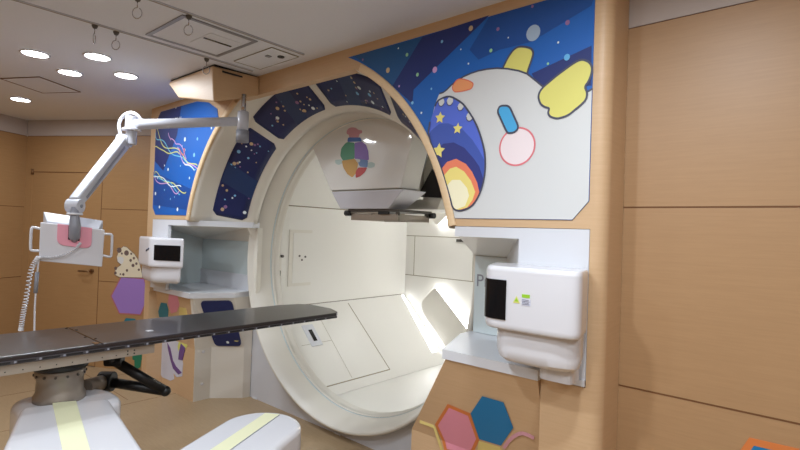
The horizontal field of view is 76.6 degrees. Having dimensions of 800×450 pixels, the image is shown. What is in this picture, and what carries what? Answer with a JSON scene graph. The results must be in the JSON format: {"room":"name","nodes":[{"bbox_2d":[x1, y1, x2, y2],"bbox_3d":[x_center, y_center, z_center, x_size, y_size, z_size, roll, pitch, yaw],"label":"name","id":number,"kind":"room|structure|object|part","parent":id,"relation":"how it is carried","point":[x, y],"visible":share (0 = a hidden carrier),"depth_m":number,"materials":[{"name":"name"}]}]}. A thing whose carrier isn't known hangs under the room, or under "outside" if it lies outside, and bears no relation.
{"room":"radiation therapy room","nodes":[
{"label":"radiation therapy room","id":0,"kind":"room"},
{"bbox_2d":[0,114,27,333],"bbox_3d":[-4.633,0.108,2.959,0.082,2.600,5.200,2,-1,11],"label":"wall","id":1,"kind":"structure","parent":0,"point":[13,130],"depth_m":5.37,"materials":[{"name":"brown wood"}]},
{"bbox_2d":[19,119,169,369],"bbox_3d":[-3.095,0.190,5.348,2.033,2.600,0.081,2,-1,11],"label":"wall","id":2,"kind":"structure","parent":0,"point":[52,145],"depth_m":5.31,"materials":[{"name":"brown wood"}]},
{"bbox_2d":[25,169,102,366],"bbox_3d":[-3.595,0.439,5.400,0.890,2.070,0.121,2,-1,11],"label":"door","id":3,"kind":"structure","parent":2,"relation":"in","point":[67,295],"depth_m":5.41,"materials":[{"name":"brown wood"}]},
{"bbox_3d":[-3.297,0.483,5.311,0.144,0.047,0.063,2,-1,11],"label":"handle","id":4,"kind":"part","parent":3,"relation":"part of","materials":[{"name":"brown metal"}]},
{"bbox_2d":[111,277,144,314],"bbox_3d":[-2.795,0.731,5.237,0.458,0.395,0.003,2,-1,11],"label":"sticker","id":5,"kind":"object","parent":2,"relation":"attached to","point":[127,296],"visible":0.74,"depth_m":5.24,"materials":[{"name":"purple paper"}]},
{"bbox_2d":[114,246,142,277],"bbox_3d":[-2.807,0.384,5.242,0.340,0.327,0.005,2,-1,11],"label":"sticker","id":6,"kind":"object","parent":2,"relation":"attached to","point":[130,267],"visible":0.98,"depth_m":5.24,"materials":[{"name":"beige"}]},
{"bbox_2d":[132,355,141,367],"bbox_3d":[-2.637,1.357,5.194,0.252,0.283,0.004,2,-1,11],"label":"sticker","id":7,"kind":"object","parent":2,"relation":"attached to","point":[137,359],"visible":0.27,"depth_m":5.21,"materials":[{"name":"green plastic"}]},
{"bbox_2d":[0,365,373,449],"bbox_3d":[-2.752,1.507,1.677,12.700,0.101,6.220,1,-1,41],"label":"floor","id":8,"kind":"structure","parent":0,"point":[173,421],"depth_m":4.04,"materials":[{"name":"plastic"}]},
{"bbox_2d":[4,389,140,449],"bbox_3d":[-1.369,1.158,2.060,0.458,0.702,1.125,2,-1,-35],"label":"table base","id":9,"kind":"object","parent":8,"relation":"on","point":[93,422],"visible":0.84,"depth_m":2.04,"materials":[{"name":"white plastic"}]},
{"bbox_2d":[0,304,337,405],"bbox_3d":[-1.540,0.682,2.495,0.520,0.294,3.009,1,-1,41],"label":"couch","id":10,"kind":"object","parent":9,"relation":"on","point":[58,358],"visible":1,"depth_m":2.43,"materials":[{"name":"grey plastic"}]},
{"bbox_2d":[84,357,170,396],"bbox_3d":[-1.423,0.799,2.641,0.386,0.342,0.228,2,-1,-5],"label":"support arm","id":11,"kind":"object","parent":10,"relation":"attached to","point":[108,381],"visible":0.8,"depth_m":2.68,"materials":[{"name":"black metal"}]},
{"bbox_3d":[-1.566,0.564,2.462,0.520,0.014,2.900,1,-1,41],"label":"edge rail","id":12,"kind":"part","parent":10,"relation":"part of","materials":[{"name":"grey metal"}]},
{"bbox_2d":[156,291,252,401],"bbox_3d":[-1.807,1.073,4.624,0.845,0.905,0.510,1,-1,41],"label":"wall panel","id":13,"kind":"object","parent":8,"relation":"on","point":[216,366],"visible":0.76,"depth_m":4.47,"materials":[{"name":"brown wood"}]},
{"bbox_2d":[158,303,167,316],"bbox_3d":[-2.184,0.788,4.666,0.226,0.157,0.029,1,-1,42],"label":"sticker","id":14,"kind":"object","parent":13,"relation":"attached to","point":[163,309],"visible":0.85,"depth_m":4.66,"materials":[{"name":"teal"}]},
{"bbox_2d":[168,294,178,312],"bbox_3d":[-2.014,0.702,4.498,0.223,0.191,0.035,1,-1,44],"label":"sticker","id":15,"kind":"object","parent":13,"relation":"attached to","point":[173,302],"visible":0.85,"depth_m":4.50,"materials":[{"name":"pink"}]},
{"bbox_2d":[161,341,186,380],"bbox_3d":[-2.131,1.216,4.671,0.681,0.424,0.005,1,-1,41],"label":"sticker","id":16,"kind":"object","parent":13,"relation":"attached to","point":[173,352],"visible":0.82,"depth_m":4.62,"materials":[{"name":"white paper"}]},
{"bbox_2d":[179,307,186,314],"bbox_3d":[-1.893,0.758,4.405,0.168,0.094,0.017,1,-1,43],"label":"sticker","id":17,"kind":"object","parent":13,"relation":"attached to","point":[182,311],"visible":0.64,"depth_m":4.40,"materials":[{"name":"yellow paper"}]},
{"bbox_3d":[-1.558,0.859,4.417,0.346,0.419,0.146,2,-1,-21],"label":"star panel","id":18,"kind":"part","parent":13,"relation":"part of","materials":[{"name":"blue"}]},
{"bbox_2d":[180,413,300,449],"bbox_3d":[-0.705,1.233,2.212,0.384,0.602,0.692,2,-1,14],"label":"cover","id":19,"kind":"object","parent":8,"relation":"on","point":[255,431],"visible":1,"depth_m":2.27,"materials":[{"name":"white plastic"}]},
{"bbox_2d":[247,113,589,449],"bbox_3d":[0.245,0.334,4.514,2.600,2.600,2.145,1,-1,41],"label":"gantry","id":20,"kind":"object","parent":8,"relation":"on","point":[364,375],"visible":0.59,"depth_m":4.74,"materials":[{"name":"white plastic"}]},
{"bbox_2d":[302,324,322,346],"bbox_3d":[-0.816,1.023,4.703,0.169,0.169,0.125,1,-1,41],"label":"switch plate","id":21,"kind":"object","parent":20,"relation":"attached to","point":[310,332],"depth_m":4.69,"materials":[{"name":"white plastic"}]},
{"bbox_2d":[308,329,316,340],"bbox_3d":[-0.811,1.025,4.702,0.097,0.097,0.040,1,-1,41],"label":"switch","id":22,"kind":"object","parent":20,"relation":"attached to","point":[312,334],"depth_m":4.70,"materials":[{"name":"black plastic"}]},
{"bbox_3d":[-0.568,0.317,5.385,0.050,0.958,1.895,1,-1,41],"label":"lining panel","id":23,"kind":"part","parent":20,"relation":"part of","materials":[{"name":"white plastic"}]},
{"bbox_3d":[-0.277,-0.514,5.168,0.713,0.713,1.895,1,-1,41],"label":"lining panel","id":24,"kind":"part","parent":20,"relation":"part of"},
{"bbox_3d":[-0.334,1.161,5.147,0.713,0.713,1.895,1,-1,41],"label":"lining panel","id":25,"kind":"part","parent":20,"relation":"part of","materials":[{"name":"white plastic"}]},
{"bbox_2d":[314,120,444,222],"bbox_3d":[0.029,-0.425,4.440,1.274,0.809,1.287,1,-1,41],"label":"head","id":26,"kind":"object","parent":20,"relation":"attached to","point":[375,170],"depth_m":3.84,"materials":[{"name":"white enamel"},{"name":"dark metal"},{"name":"coloured decal"}]},
{"bbox_3d":[-0.410,-0.094,4.030,0.060,0.044,0.044,1,-1,41],"label":"knob","id":27,"kind":"part","parent":26,"relation":"part of","materials":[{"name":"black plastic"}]},
{"bbox_3d":[-0.083,-0.072,3.997,0.530,0.086,0.400,1,-1,41],"label":"applicator frame","id":28,"kind":"part","parent":26,"relation":"part of","materials":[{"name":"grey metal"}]},
{"bbox_3d":[0.240,-0.327,4.011,0.250,0.230,0.012,1,-1,41],"label":"dark panel","id":29,"kind":"part","parent":26,"relation":"part of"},
{"bbox_3d":[0.248,-0.072,3.988,0.060,0.044,0.044,1,-1,41],"label":"knob","id":30,"kind":"part","parent":26,"relation":"part of","materials":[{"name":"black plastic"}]},
{"bbox_3d":[0.286,1.523,4.593,0.958,0.050,1.895,1,-1,41],"label":"lining panel","id":31,"kind":"part","parent":20,"relation":"part of","materials":[{"name":"white plastic"}]},
{"bbox_2d":[405,199,473,349],"bbox_3d":[0.943,0.368,5.317,2.420,2.420,0.115,1,-1,41],"label":"wall","id":32,"kind":"structure","parent":20,"relation":"attached to","point":[439,271],"depth_m":5.71,"materials":[{"name":"beige"}]},
{"bbox_2d":[411,359,540,449],"bbox_3d":[0.416,1.115,2.567,0.800,0.923,0.470,1,-1,41],"label":"wall panel","id":33,"kind":"object","parent":8,"relation":"on","point":[461,386],"visible":0.5,"depth_m":2.36,"materials":[{"name":"brown wood"}]},
{"bbox_2d":[420,420,442,449],"bbox_3d":[0.161,1.107,2.660,0.143,0.128,0.021,2,-1,30],"label":"sticker","id":34,"kind":"object","parent":33,"relation":"attached to","point":[421,422],"visible":1,"depth_m":2.64,"materials":[{"name":"yellow"}]},
{"bbox_2d":[435,404,478,449],"bbox_3d":[0.276,1.035,2.538,0.268,0.283,0.082,1,-1,41],"label":"sticker","id":35,"kind":"object","parent":33,"relation":"attached to","point":[455,426],"visible":1,"depth_m":2.53,"materials":[{"name":"pink plastic"}]},
{"bbox_2d":[478,441,500,449],"bbox_3d":[0.427,1.114,2.437,0.170,0.139,0.030,1,-1,41],"label":"sticker","id":36,"kind":"object","parent":33,"relation":"attached to","point":[481,445],"visible":1,"depth_m":2.44,"materials":[{"name":"yellow"}]},
{"bbox_2d":[471,396,512,445],"bbox_3d":[0.428,0.918,2.368,0.226,0.240,0.086,1,-1,41],"label":"sticker","id":37,"kind":"object","parent":33,"relation":"attached to","point":[490,417],"visible":1,"depth_m":2.36,"materials":[{"name":"blue"}]},
{"bbox_2d":[503,431,533,448],"bbox_3d":[0.530,0.987,2.298,0.019,0.125,0.179,2,-1,-36],"label":"sticker","id":38,"kind":"object","parent":33,"relation":"attached to","point":[520,433],"visible":1,"depth_m":2.29,"materials":[{"name":"pink plastic"}]},
{"bbox_2d":[0,0,505,129],"bbox_3d":[-2.617,-1.189,1.759,12.700,0.100,6.350,1,-1,41],"label":"ceiling","id":39,"kind":"structure","parent":0,"point":[315,29],"depth_m":2.92,"materials":[{"name":"white paint"}]},
{"bbox_2d":[9,97,31,101],"bbox_3d":[-3.408,-1.126,4.547,0.168,0.009,0.168,1,-1,41],"label":"recessed light","id":40,"kind":"object","parent":39,"relation":"in","point":[19,99],"visible":1,"depth_m":4.54,"materials":[{"name":"white"}]},
{"bbox_2d":[19,49,50,58],"bbox_3d":[-2.358,-1.106,3.272,0.168,0.009,0.168,1,-1,41],"label":"recessed light","id":41,"kind":"object","parent":39,"relation":"in","point":[28,52],"visible":1,"depth_m":3.26,"materials":[{"name":"white plastic"}]},
{"bbox_2d":[0,76,79,92],"bbox_3d":[-2.869,-1.116,4.048,0.377,0.006,0.444,2,-1,7],"label":"ceiling hatch","id":42,"kind":"object","parent":39,"relation":"attached to","point":[39,84],"visible":1,"depth_m":4.04,"materials":[{"name":"white paint"}]},
{"bbox_2d":[56,69,83,76],"bbox_3d":[-2.389,-1.102,3.665,0.168,0.009,0.168,1,-1,41],"label":"recessed light","id":43,"kind":"object","parent":39,"relation":"in","point":[68,72],"visible":1,"depth_m":3.66,"materials":[{"name":"white plastic"}]},
{"bbox_2d":[82,52,111,61],"bbox_3d":[-1.965,-1.092,3.289,0.168,0.009,0.168,1,-1,41],"label":"recessed light","id":44,"kind":"object","parent":39,"relation":"in","point":[95,56],"visible":1,"depth_m":3.28,"materials":[{"name":"white"}]},
{"bbox_2d":[113,72,138,79],"bbox_3d":[-1.997,-1.088,3.692,0.168,0.009,0.168,1,-1,41],"label":"recessed light","id":45,"kind":"object","parent":39,"relation":"in","point":[124,75],"visible":1,"depth_m":3.68,"materials":[{"name":"white plastic"}]},
{"bbox_2d":[12,0,252,71],"bbox_3d":[-2.136,-1.113,2.187,0.018,0.008,3.430,1,-1,41],"label":"rail","id":46,"kind":"object","parent":39,"relation":"attached to","point":[19,1],"visible":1,"depth_m":2.86,"materials":[{"name":"grey metal"}]},
{"bbox_2d":[92,24,97,43],"bbox_3d":[-1.662,-1.037,2.755,0.032,0.102,0.039,2,-1,20],"label":"ceiling hook","id":47,"kind":"object","parent":46,"relation":"hanging from","point":[94,26],"visible":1,"depth_m":2.75,"materials":[{"name":"grey metal"}]},
{"bbox_2d":[111,31,119,49],"bbox_3d":[-1.594,-1.033,2.841,0.035,0.102,0.036,1,-1,41],"label":"ceiling hook","id":48,"kind":"object","parent":46,"relation":"hanging from","point":[116,33],"visible":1,"depth_m":2.84,"materials":[{"name":"grey metal"}]},
{"bbox_2d":[202,58,209,73],"bbox_3d":[-1.242,-1.016,3.248,0.035,0.102,0.036,1,-1,41],"label":"ceiling hook","id":49,"kind":"object","parent":46,"relation":"hanging from","point":[205,59],"visible":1,"depth_m":3.25,"materials":[{"name":"grey metal"}]},
{"bbox_2d":[145,14,257,56],"bbox_3d":[-1.134,-1.069,2.901,0.445,0.008,0.445,1,-1,41],"label":"ceiling hatch","id":50,"kind":"object","parent":39,"relation":"attached to","point":[206,38],"visible":1,"depth_m":2.88,"materials":[{"name":"grey metal"}]},
{"bbox_3d":[-1.078,-1.067,2.969,0.240,0.004,0.200,1,-1,41],"label":"plate","id":51,"kind":"part","parent":50,"relation":"part of","materials":[{"name":"white metal"}]},
{"bbox_2d":[170,64,258,101],"bbox_3d":[-1.363,-0.947,3.686,0.674,0.248,0.338,1,-1,41],"label":"housing","id":52,"kind":"object","parent":39,"relation":"attached to","point":[222,83],"visible":1,"depth_m":3.47,"materials":[{"name":"brown wood"}]},
{"bbox_2d":[64,94,248,212],"bbox_3d":[-1.512,-0.485,3.323,0.946,0.862,0.636,2,-1,-3],"label":"monitor arm","id":53,"kind":"object","parent":52,"relation":"attached to","point":[135,124],"visible":0.98,"depth_m":3.47,"materials":[{"name":"silver metal"}]},
{"bbox_2d":[18,207,112,330],"bbox_3d":[-1.974,0.255,3.013,0.456,0.725,0.161,2,-1,-33],"label":"monitor","id":54,"kind":"object","parent":53,"relation":"hanging from","point":[72,239],"visible":0.99,"depth_m":2.98,"materials":[{"name":"white plastic"}]},
{"bbox_3d":[-2.102,0.082,2.922,0.061,0.149,0.015,2,-1,-33],"label":"handle","id":55,"kind":"part","parent":54,"relation":"part of","materials":[{"name":"white plastic"}]},
{"bbox_3d":[-1.952,0.120,3.019,0.323,0.260,0.024,2,-1,-33],"label":"plate","id":56,"kind":"part","parent":54,"relation":"part of","materials":[{"name":"white plastic"}]},
{"bbox_3d":[-1.800,0.126,3.117,0.061,0.154,0.015,2,-1,-33],"label":"handle","id":57,"kind":"part","parent":54,"relation":"part of","materials":[{"name":"plastic"}]},
{"bbox_3d":[-1.939,-0.367,3.297,0.068,0.516,0.578,2,-1,-1],"label":"arm","id":58,"kind":"part","parent":53,"relation":"part of","materials":[{"name":"white metal"}]},
{"bbox_3d":[-1.472,-0.704,3.531,0.788,0.108,0.084,2,-1,5],"label":"arm","id":59,"kind":"part","parent":53,"relation":"part of","materials":[{"name":"white metal"}]},
{"bbox_3d":[-1.077,-0.822,3.487,0.032,0.155,0.032,1,-1,41],"label":"post","id":60,"kind":"part","parent":53,"relation":"part of","materials":[{"name":"silver metal"}]},
{"bbox_2d":[148,0,304,54],"bbox_3d":[-1.717,-1.103,1.822,0.018,0.008,3.430,1,-1,41],"label":"rail","id":61,"kind":"object","parent":39,"relation":"attached to","point":[154,1],"visible":1,"depth_m":2.70,"materials":[{"name":"grey metal"}]},
{"bbox_2d":[132,0,141,18],"bbox_3d":[-1.244,-1.027,2.398,0.035,0.102,0.036,1,-1,41],"label":"ceiling hook","id":62,"kind":"object","parent":61,"relation":"hanging from","point":[137,1],"visible":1,"depth_m":2.40,"materials":[{"name":"grey metal"}]},
{"bbox_2d":[183,14,192,35],"bbox_3d":[-1.080,-1.019,2.587,0.035,0.102,0.036,1,-1,41],"label":"ceiling hook","id":63,"kind":"object","parent":61,"relation":"hanging from","point":[188,17],"visible":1,"depth_m":2.58,"materials":[{"name":"grey metal"}]},
{"bbox_2d":[234,47,298,69],"bbox_3d":[-0.856,-1.055,3.225,0.420,0.008,0.200,1,-1,41],"label":"ceiling hatch","id":64,"kind":"object","parent":39,"relation":"attached to","point":[271,56],"visible":1,"depth_m":3.22,"materials":[{"name":"beige"}]},
{"bbox_2d":[141,0,628,449],"bbox_3d":[-0.720,0.248,3.443,4.205,2.600,0.210,1,-1,41],"label":"wall","id":65,"kind":"structure","parent":0,"point":[572,417],"depth_m":2.07,"materials":[{"name":"brown wood"}]},
{"bbox_2d":[139,236,183,283],"bbox_3d":[-2.115,0.299,4.393,0.637,0.385,0.182,1,-1,41],"label":"sensor box","id":66,"kind":"object","parent":65,"relation":"attached to","point":[160,258],"visible":1,"depth_m":4.27,"materials":[{"name":"white plastic"}]},
{"bbox_2d":[153,101,217,214],"bbox_3d":[-1.849,-0.556,4.315,1.134,0.948,0.008,1,-1,41],"label":"mural","id":67,"kind":"object","parent":65,"relation":"attached to","point":[178,151],"visible":0.8,"depth_m":4.37,"materials":[{"name":"blue"}]},
{"bbox_2d":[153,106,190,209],"bbox_3d":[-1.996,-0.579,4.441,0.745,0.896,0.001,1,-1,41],"label":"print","id":68,"kind":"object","parent":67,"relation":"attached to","point":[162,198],"depth_m":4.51},
{"bbox_2d":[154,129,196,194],"bbox_3d":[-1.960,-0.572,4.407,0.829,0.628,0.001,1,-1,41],"label":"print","id":69,"kind":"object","parent":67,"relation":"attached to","point":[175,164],"depth_m":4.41,"materials":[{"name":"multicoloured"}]},
{"bbox_2d":[155,127,211,210],"bbox_3d":[-1.868,-0.574,4.329,0.992,0.914,0.001,1,-1,41],"label":"print","id":70,"kind":"object","parent":67,"relation":"attached to","point":[211,127],"depth_m":4.32},
{"bbox_2d":[150,219,262,298],"bbox_3d":[-1.789,0.292,4.608,1.025,0.658,0.570,1,-1,41],"label":"wall niche","id":71,"kind":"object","parent":65,"relation":"attached to","point":[196,282],"depth_m":4.59,"materials":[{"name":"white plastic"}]},
{"bbox_2d":[186,99,236,220],"bbox_3d":[-1.496,-0.494,4.028,0.711,0.926,0.052,1,-1,41],"label":"trim","id":72,"kind":"structure","parent":65,"relation":"attached to","point":[232,104],"depth_m":4.08,"materials":[{"name":"brown wood"}]},
{"bbox_2d":[202,238,247,274],"bbox_3d":[-1.654,0.292,4.817,0.945,0.302,0.010,1,-1,41],"label":"glass panel","id":73,"kind":"object","parent":65,"relation":"attached to","point":[220,255],"visible":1,"depth_m":4.82,"materials":[{"name":"white"}]},
{"bbox_2d":[213,128,275,219],"bbox_3d":[-1.299,-0.408,4.227,0.570,0.733,0.230,1,-1,41],"label":"panel","id":74,"kind":"object","parent":65,"relation":"attached to","point":[245,165],"visible":0.98,"depth_m":4.25,"materials":[{"name":"blue plastic"}]},
{"bbox_2d":[221,142,268,213],"bbox_3d":[-1.309,-0.384,4.232,0.459,0.579,0.220,1,-1,41],"label":"print","id":75,"kind":"object","parent":74,"relation":"attached to","point":[245,165],"depth_m":4.25,"materials":[{"name":"blue"}]},
{"bbox_2d":[253,86,324,138],"bbox_3d":[-0.848,-0.864,3.855,0.622,0.351,0.230,1,-1,41],"label":"panel","id":76,"kind":"object","parent":65,"relation":"attached to","point":[283,112],"visible":0.92,"depth_m":3.87,"materials":[{"name":"blue plastic"}]},
{"bbox_2d":[270,91,317,126],"bbox_3d":[-0.840,-0.890,3.846,0.460,0.232,0.220,1,-1,41],"label":"print","id":77,"kind":"object","parent":76,"relation":"attached to","point":[288,108],"depth_m":3.84,"materials":[{"name":"blue"}]},
{"bbox_2d":[190,70,466,228],"bbox_3d":[-0.576,-0.523,3.547,2.651,1.050,0.496,1,-1,41],"label":"trim","id":78,"kind":"structure","parent":65,"relation":"attached to","point":[220,151],"depth_m":4.10,"materials":[{"name":"white plastic"}]},
{"bbox_2d":[316,73,390,114],"bbox_3d":[-0.311,-0.881,3.389,0.661,0.308,0.230,1,-1,41],"label":"panel","id":79,"kind":"object","parent":65,"relation":"attached to","point":[354,89],"visible":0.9,"depth_m":3.39,"materials":[{"name":"blue plastic"}]},
{"bbox_2d":[328,75,382,108],"bbox_3d":[-0.330,-0.888,3.404,0.479,0.241,0.220,1,-1,41],"label":"print","id":80,"kind":"object","parent":79,"relation":"attached to","point":[358,90],"depth_m":3.40,"materials":[{"name":"blue"}]},
{"bbox_2d":[390,96,421,141],"bbox_3d":[0.143,-0.486,2.978,0.582,0.636,0.230,1,-1,41],"label":"panel","id":81,"kind":"object","parent":65,"relation":"attached to","point":[401,115],"visible":0.14,"depth_m":3.14,"materials":[{"name":"blue"}]},
{"bbox_2d":[359,64,455,226],"bbox_3d":[0.028,-0.458,2.703,0.711,0.926,0.052,1,-1,41],"label":"trim","id":82,"kind":"structure","parent":65,"relation":"attached to","point":[363,69],"depth_m":2.60,"materials":[{"name":"brown wood"}]},
{"bbox_2d":[348,0,594,219],"bbox_3d":[0.226,-0.508,2.510,1.453,0.952,0.010,1,-1,41],"label":"mural","id":83,"kind":"object","parent":65,"relation":"attached to","point":[502,102],"visible":1,"depth_m":2.28,"materials":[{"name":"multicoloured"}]},
{"bbox_2d":[362,5,569,113],"bbox_3d":[0.241,-0.771,2.506,1.234,0.404,0.001,1,-1,41],"label":"print","id":84,"kind":"object","parent":83,"relation":"attached to","point":[533,32],"depth_m":2.22},
{"bbox_2d":[354,0,592,101],"bbox_3d":[0.250,-0.778,2.499,1.403,0.410,0.001,1,-1,41],"label":"print","id":85,"kind":"object","parent":83,"relation":"attached to","point":[542,49],"depth_m":2.32,"materials":[{"name":"blue"}]},
{"bbox_2d":[473,256,506,335],"bbox_3d":[0.518,0.396,2.831,0.238,0.435,0.012,1,-1,41],"label":"glass panel","id":86,"kind":"object","parent":65,"relation":"attached to","point":[481,262],"visible":0.3,"depth_m":2.88,"materials":[{"name":"white"}]},
{"bbox_2d":[442,226,589,386],"bbox_3d":[0.580,0.338,2.530,0.918,0.640,0.600,1,-1,41],"label":"wall niche","id":87,"kind":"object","parent":65,"relation":"attached to","point":[570,248],"depth_m":2.23,"materials":[{"name":"white plastic"}]},
{"bbox_2d":[484,262,587,384],"bbox_3d":[0.527,0.390,2.050,0.471,0.443,0.250,1,-1,41],"label":"sensor box","id":88,"kind":"object","parent":65,"relation":"attached to","point":[538,313],"visible":1,"depth_m":1.93,"materials":[{"name":"white plastic"}]},
{"bbox_2d":[452,78,473,91],"bbox_3d":[0.303,-0.677,2.447,0.125,0.067,0.001,1,-1,41],"label":"print","id":89,"kind":"object","parent":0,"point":[458,84],"depth_m":2.45,"materials":[{"name":"orange"}]},
{"bbox_2d":[616,0,799,449],"bbox_3d":[2.189,0.319,1.110,3.340,2.600,0.082,1,-1,41],"label":"wall","id":90,"kind":"structure","parent":0,"point":[709,347],"depth_m":1.94,"materials":[{"name":"brown wood"}]},
{"bbox_2d":[741,437,799,449],"bbox_3d":[1.343,0.959,1.762,0.410,0.380,0.003,1,-1,41],"label":"sticker","id":91,"kind":"object","parent":90,"relation":"attached to","point":[751,443],"visible":1,"depth_m":1.81,"materials":[{"name":"orange"}]}
]}

